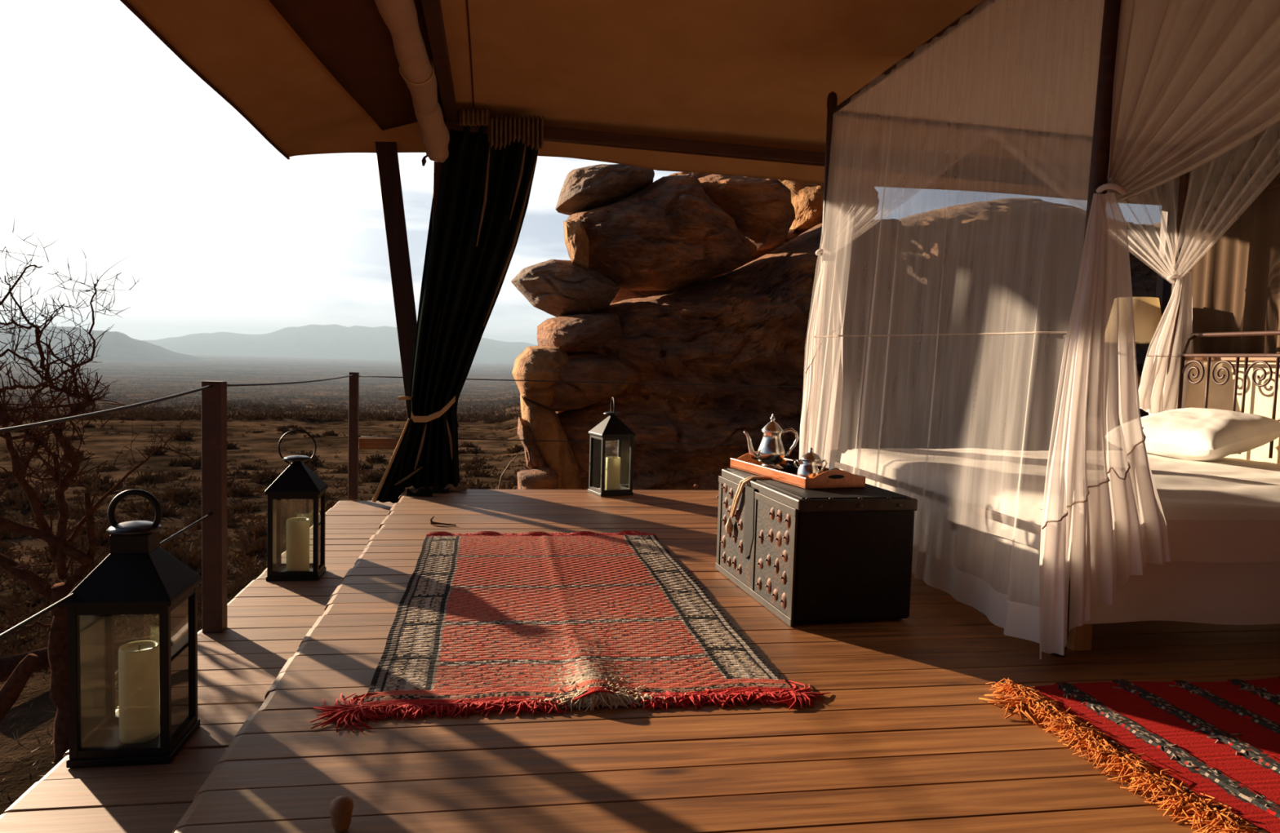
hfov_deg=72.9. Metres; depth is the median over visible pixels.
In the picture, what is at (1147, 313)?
table lamp
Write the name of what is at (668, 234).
boulder
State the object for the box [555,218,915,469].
boulder
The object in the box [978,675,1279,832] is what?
rug
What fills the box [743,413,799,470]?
coffee pot
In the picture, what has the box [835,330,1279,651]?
bed
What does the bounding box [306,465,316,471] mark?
bush
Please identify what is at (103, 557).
bush
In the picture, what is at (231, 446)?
bush
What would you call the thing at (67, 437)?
bush
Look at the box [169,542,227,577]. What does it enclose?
bush
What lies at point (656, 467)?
boulder
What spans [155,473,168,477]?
bush
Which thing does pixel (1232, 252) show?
wall
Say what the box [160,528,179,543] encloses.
bush
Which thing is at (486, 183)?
curtain
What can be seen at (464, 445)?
bush
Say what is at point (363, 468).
bush
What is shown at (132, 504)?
bush
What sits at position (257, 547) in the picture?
bush
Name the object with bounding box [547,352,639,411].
boulder
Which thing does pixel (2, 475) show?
bush
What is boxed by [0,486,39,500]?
bush
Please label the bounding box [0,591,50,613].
bush
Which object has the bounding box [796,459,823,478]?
jug
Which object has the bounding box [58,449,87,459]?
bush
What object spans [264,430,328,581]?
lantern
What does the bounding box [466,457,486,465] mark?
bush
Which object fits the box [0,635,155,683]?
fallen log
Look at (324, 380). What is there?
cable
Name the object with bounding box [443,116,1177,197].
roof beam
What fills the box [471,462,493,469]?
bush
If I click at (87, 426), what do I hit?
bush
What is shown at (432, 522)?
twig
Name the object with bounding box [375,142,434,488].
strut
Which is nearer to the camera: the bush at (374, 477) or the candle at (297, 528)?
the candle at (297, 528)
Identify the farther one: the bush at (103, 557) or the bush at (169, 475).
the bush at (169, 475)
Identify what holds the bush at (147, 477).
on the ground at (264, 446)
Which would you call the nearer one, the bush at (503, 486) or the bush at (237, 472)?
the bush at (503, 486)
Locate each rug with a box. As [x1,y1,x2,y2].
[310,530,831,733]
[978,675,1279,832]
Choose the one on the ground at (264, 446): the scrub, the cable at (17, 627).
the scrub
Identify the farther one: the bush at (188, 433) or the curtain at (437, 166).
the bush at (188, 433)
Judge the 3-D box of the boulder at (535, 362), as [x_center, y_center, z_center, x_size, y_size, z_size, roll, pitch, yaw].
[-1.293,-0.529,11.501,0.800,0.854,1.599,1,4,-10]
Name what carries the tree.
on the ground at (264, 446)
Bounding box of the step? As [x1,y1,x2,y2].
[0,501,394,832]
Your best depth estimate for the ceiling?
6.53 m
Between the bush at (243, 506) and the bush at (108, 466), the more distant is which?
the bush at (108, 466)
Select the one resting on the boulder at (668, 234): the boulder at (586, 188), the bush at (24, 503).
the boulder at (586, 188)
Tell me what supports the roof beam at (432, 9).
attached to the ceiling
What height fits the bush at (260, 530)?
0.428 m
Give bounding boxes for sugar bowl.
[793,448,827,471]
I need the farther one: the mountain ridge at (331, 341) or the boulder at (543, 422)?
the mountain ridge at (331, 341)
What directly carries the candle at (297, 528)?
on the lantern at (297, 482)
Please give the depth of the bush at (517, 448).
71.98 m
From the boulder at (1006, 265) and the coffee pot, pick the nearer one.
the coffee pot
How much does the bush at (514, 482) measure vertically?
0.478 m
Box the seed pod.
[328,795,353,832]
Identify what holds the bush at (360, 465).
on the ground at (264, 446)
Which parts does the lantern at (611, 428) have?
corner post, glass pane, corner post, ring handle, corner post, glass pane, corner post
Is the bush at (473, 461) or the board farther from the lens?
the bush at (473, 461)
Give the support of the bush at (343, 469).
on the ground at (264, 446)
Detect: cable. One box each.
[0,385,212,433]
[0,512,213,639]
[226,374,354,386]
[358,436,1048,449]
[359,376,1057,391]
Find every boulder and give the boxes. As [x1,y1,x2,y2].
[511,259,619,317]
[511,346,569,407]
[516,466,559,489]
[517,416,547,470]
[520,395,582,489]
[537,313,622,353]
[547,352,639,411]
[555,164,654,215]
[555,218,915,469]
[556,400,834,490]
[563,217,589,269]
[566,173,756,291]
[610,229,805,303]
[667,172,711,178]
[697,173,795,250]
[777,179,879,231]
[897,198,1160,451]
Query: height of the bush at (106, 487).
0.392 m
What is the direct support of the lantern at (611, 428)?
on the floor
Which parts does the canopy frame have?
post, rail, rail, post, post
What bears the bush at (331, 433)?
on the ground at (264, 446)
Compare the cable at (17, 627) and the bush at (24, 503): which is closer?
the cable at (17, 627)
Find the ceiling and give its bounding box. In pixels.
[120,0,1178,205]
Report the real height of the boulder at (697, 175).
0.647 m
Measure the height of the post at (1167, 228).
3.280 m
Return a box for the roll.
[373,0,449,166]
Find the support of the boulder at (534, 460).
on the boulder at (543, 422)
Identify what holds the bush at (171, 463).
on the ground at (264, 446)
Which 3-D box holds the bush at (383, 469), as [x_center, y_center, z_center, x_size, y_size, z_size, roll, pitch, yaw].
[-12.314,2.688,43.797,1.617,0.625,1.467,0,4,-27]
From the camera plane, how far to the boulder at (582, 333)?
11.22 m
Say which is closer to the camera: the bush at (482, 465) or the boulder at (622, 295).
the boulder at (622, 295)
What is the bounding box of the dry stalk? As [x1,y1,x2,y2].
[497,450,522,489]
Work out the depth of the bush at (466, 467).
42.36 m
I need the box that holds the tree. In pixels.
[0,217,194,767]
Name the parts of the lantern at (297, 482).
corner post, glass pane, corner post, floor plate, ring handle, corner post, glass pane, corner post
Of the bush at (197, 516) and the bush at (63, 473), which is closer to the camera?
the bush at (197, 516)
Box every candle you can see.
[118,640,159,744]
[286,517,309,571]
[604,457,620,490]
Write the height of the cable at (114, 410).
0.069 m
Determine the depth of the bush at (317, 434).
101.75 m
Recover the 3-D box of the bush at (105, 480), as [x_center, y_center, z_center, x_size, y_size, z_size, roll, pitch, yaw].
[-18.360,2.325,29.608,1.304,0.565,1.237,5,5,43]
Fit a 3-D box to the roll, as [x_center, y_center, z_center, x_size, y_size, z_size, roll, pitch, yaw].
[-1.040,-2.039,3.100,0.296,0.530,8.729,1,4,-10]
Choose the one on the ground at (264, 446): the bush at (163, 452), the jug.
the bush at (163, 452)
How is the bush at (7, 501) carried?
on the ground at (264, 446)
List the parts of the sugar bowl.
lid, handle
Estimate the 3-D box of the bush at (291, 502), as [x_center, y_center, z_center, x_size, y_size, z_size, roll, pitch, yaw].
[-8.172,2.051,21.432,1.235,0.622,1.362,1,4,-9]
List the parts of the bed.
rail, leg, headboard post, headboard rail, headboard rail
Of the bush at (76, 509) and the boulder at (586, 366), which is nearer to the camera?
the boulder at (586, 366)
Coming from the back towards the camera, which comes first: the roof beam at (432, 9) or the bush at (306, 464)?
the bush at (306, 464)
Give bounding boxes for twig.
[430,516,456,526]
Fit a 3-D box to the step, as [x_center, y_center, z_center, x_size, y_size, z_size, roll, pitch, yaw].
[-1.562,1.181,3.076,0.646,0.258,9.200,1,4,-10]
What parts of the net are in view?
panel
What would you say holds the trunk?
on the floor
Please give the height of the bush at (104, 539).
0.567 m
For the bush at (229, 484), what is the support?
on the ground at (264, 446)
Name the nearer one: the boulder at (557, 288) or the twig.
the twig
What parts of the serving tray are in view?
board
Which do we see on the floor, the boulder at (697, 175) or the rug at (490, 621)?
the rug at (490, 621)
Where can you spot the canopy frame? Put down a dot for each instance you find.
(1100, 140)
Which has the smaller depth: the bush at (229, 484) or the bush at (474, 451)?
the bush at (229, 484)
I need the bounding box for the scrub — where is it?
[0,362,528,658]
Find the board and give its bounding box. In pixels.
[358,438,399,449]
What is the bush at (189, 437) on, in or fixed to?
on the ground at (264, 446)
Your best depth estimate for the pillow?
5.54 m
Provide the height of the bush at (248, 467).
0.636 m
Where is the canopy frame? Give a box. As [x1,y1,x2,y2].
[817,0,1279,657]
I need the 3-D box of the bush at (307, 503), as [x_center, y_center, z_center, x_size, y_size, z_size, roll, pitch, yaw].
[-7.285,2.083,19.398,1.281,0.523,1.162,-2,5,-42]
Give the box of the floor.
[172,488,1279,832]
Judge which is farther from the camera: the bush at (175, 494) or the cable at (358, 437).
the bush at (175, 494)
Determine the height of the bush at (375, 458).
0.759 m
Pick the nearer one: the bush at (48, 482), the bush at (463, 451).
the bush at (48, 482)
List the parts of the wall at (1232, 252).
wall rail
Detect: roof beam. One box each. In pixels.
[421,0,457,122]
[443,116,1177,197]
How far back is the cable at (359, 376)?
7.97 m
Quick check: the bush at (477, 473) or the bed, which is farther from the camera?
the bush at (477, 473)
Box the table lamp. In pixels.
[1132,297,1161,417]
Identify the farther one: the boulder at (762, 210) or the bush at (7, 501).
the bush at (7, 501)
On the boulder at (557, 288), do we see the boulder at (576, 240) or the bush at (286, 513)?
the boulder at (576, 240)
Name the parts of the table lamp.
lamp shade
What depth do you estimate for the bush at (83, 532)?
16.29 m
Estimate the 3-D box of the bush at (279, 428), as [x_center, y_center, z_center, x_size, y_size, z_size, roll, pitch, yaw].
[-53.179,1.851,129.024,2.178,1.133,2.091,3,4,15]
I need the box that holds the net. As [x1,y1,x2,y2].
[799,0,1279,659]
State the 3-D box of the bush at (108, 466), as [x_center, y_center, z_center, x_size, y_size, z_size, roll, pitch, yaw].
[-36.096,3.533,58.837,1.940,0.607,1.759,1,4,-10]
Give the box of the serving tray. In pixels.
[729,451,865,488]
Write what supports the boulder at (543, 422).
on the boulder at (656, 467)
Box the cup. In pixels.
[786,460,799,472]
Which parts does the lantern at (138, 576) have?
corner post, glass pane, corner post, floor plate, ring handle, corner post, glass pane, corner post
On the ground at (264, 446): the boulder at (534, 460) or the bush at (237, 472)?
the bush at (237, 472)
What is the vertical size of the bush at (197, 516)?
0.363 m
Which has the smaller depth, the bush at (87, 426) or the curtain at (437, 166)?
the curtain at (437, 166)
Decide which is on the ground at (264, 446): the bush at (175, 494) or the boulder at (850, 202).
the bush at (175, 494)
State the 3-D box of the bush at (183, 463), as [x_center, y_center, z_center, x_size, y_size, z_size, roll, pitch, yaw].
[-31.539,3.230,59.989,1.564,0.751,1.501,2,4,10]
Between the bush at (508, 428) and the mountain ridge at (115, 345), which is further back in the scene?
the mountain ridge at (115, 345)
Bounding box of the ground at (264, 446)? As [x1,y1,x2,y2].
[0,353,528,815]
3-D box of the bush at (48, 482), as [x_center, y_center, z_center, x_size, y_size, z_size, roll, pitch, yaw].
[-24.966,2.812,37.069,1.586,0.614,1.505,5,5,38]
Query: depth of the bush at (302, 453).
63.21 m
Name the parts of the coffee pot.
spout, lid, handle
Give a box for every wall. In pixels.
[1166,122,1279,353]
[1184,357,1279,464]
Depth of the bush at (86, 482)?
30.97 m
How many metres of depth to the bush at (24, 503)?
21.56 m
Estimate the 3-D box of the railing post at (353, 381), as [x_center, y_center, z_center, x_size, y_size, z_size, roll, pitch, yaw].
[-2.506,0.170,7.583,0.075,1.115,0.075,1,4,-10]
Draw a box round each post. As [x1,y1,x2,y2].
[201,381,227,633]
[347,372,359,499]
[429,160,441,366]
[1147,186,1177,415]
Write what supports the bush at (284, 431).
on the ground at (264, 446)
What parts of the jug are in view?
handle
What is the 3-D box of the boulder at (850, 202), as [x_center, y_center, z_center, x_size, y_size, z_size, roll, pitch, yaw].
[2.960,-3.452,14.052,1.771,0.935,2.084,1,4,-10]
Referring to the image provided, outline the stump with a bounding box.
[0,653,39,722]
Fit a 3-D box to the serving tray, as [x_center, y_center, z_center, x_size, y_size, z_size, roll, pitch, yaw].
[0.791,0.266,4.473,0.471,0.086,0.846,1,4,-10]
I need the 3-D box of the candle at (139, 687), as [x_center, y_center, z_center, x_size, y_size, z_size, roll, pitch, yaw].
[-1.616,0.884,2.797,0.115,0.307,0.115,1,4,-10]
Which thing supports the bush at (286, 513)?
on the ground at (264, 446)
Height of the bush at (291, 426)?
0.938 m
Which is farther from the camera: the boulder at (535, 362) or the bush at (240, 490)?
the bush at (240, 490)
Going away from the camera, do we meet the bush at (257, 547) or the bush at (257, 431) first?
the bush at (257, 547)
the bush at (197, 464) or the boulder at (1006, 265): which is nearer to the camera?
the boulder at (1006, 265)
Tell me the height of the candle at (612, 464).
0.287 m
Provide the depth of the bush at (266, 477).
29.41 m
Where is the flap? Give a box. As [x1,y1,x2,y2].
[268,0,444,130]
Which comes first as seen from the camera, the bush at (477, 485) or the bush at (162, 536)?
the bush at (162, 536)
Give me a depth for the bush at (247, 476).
41.43 m
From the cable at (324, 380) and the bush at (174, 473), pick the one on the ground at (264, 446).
the bush at (174, 473)
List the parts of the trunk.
panel, lid, lid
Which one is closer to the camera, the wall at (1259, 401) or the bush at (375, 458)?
the wall at (1259, 401)
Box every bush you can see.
[0,471,14,479]
[0,480,21,489]
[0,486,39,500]
[0,493,26,508]
[0,520,29,539]
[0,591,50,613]
[7,490,57,511]
[35,476,76,488]
[43,468,68,477]
[50,503,97,519]
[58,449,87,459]
[65,435,80,440]
[66,520,109,540]
[69,473,100,487]
[73,520,118,547]
[73,552,110,573]
[79,482,119,495]
[81,475,123,490]
[84,422,95,428]
[94,464,120,472]
[116,498,168,512]
[124,469,167,485]
[125,501,185,520]
[141,445,168,455]
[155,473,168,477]
[156,486,201,503]
[160,470,187,477]
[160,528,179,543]
[164,458,178,466]
[164,474,177,481]
[167,431,193,440]
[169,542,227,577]
[173,458,192,466]
[178,430,197,437]
[183,508,245,528]
[189,456,201,469]
[226,440,239,449]
[226,469,250,476]
[226,480,240,488]
[226,483,262,497]
[226,501,262,513]
[226,534,286,557]
[235,474,250,479]
[236,519,283,542]
[237,462,262,470]
[248,466,279,484]
[251,430,265,433]
[275,426,289,431]
[276,428,297,434]
[281,499,333,509]
[281,503,313,526]
[285,499,331,515]
[288,424,297,428]
[291,426,306,431]
[295,450,320,462]
[302,457,324,466]
[303,462,315,470]
[306,433,327,438]
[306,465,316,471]
[322,430,339,436]
[330,465,347,474]
[343,467,369,473]
[358,462,373,469]
[360,470,383,483]
[364,453,389,462]
[379,466,386,473]
[455,479,488,489]
[457,448,466,454]
[459,442,478,447]
[459,462,481,471]
[464,468,491,478]
[465,447,486,453]
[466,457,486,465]
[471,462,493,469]
[492,483,516,489]
[504,426,515,430]
[506,444,524,453]
[507,478,517,485]
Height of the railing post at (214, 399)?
1.145 m
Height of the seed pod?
0.081 m
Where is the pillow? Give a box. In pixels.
[1140,408,1279,461]
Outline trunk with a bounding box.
[715,468,917,626]
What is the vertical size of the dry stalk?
0.403 m
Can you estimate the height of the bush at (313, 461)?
0.690 m
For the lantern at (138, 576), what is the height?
0.841 m
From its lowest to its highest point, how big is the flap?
0.373 m
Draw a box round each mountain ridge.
[0,322,204,361]
[142,324,537,362]
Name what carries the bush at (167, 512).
on the ground at (264, 446)
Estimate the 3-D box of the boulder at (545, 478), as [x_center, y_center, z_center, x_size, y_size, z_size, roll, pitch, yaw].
[-1.317,0.846,11.193,0.543,0.393,0.699,1,4,-10]
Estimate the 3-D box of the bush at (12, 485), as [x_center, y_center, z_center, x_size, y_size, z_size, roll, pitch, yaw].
[-27.883,3.062,38.664,1.247,0.603,1.498,5,5,42]
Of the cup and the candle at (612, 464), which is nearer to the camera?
the cup
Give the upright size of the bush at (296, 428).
0.764 m
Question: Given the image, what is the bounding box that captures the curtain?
[371,109,543,503]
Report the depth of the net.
3.44 m
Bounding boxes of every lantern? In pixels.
[61,488,202,768]
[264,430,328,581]
[587,397,635,497]
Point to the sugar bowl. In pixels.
(810, 455)
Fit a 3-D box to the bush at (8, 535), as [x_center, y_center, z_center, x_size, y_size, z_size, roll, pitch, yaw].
[-12.043,2.188,16.277,1.255,0.409,1.090,0,4,-25]

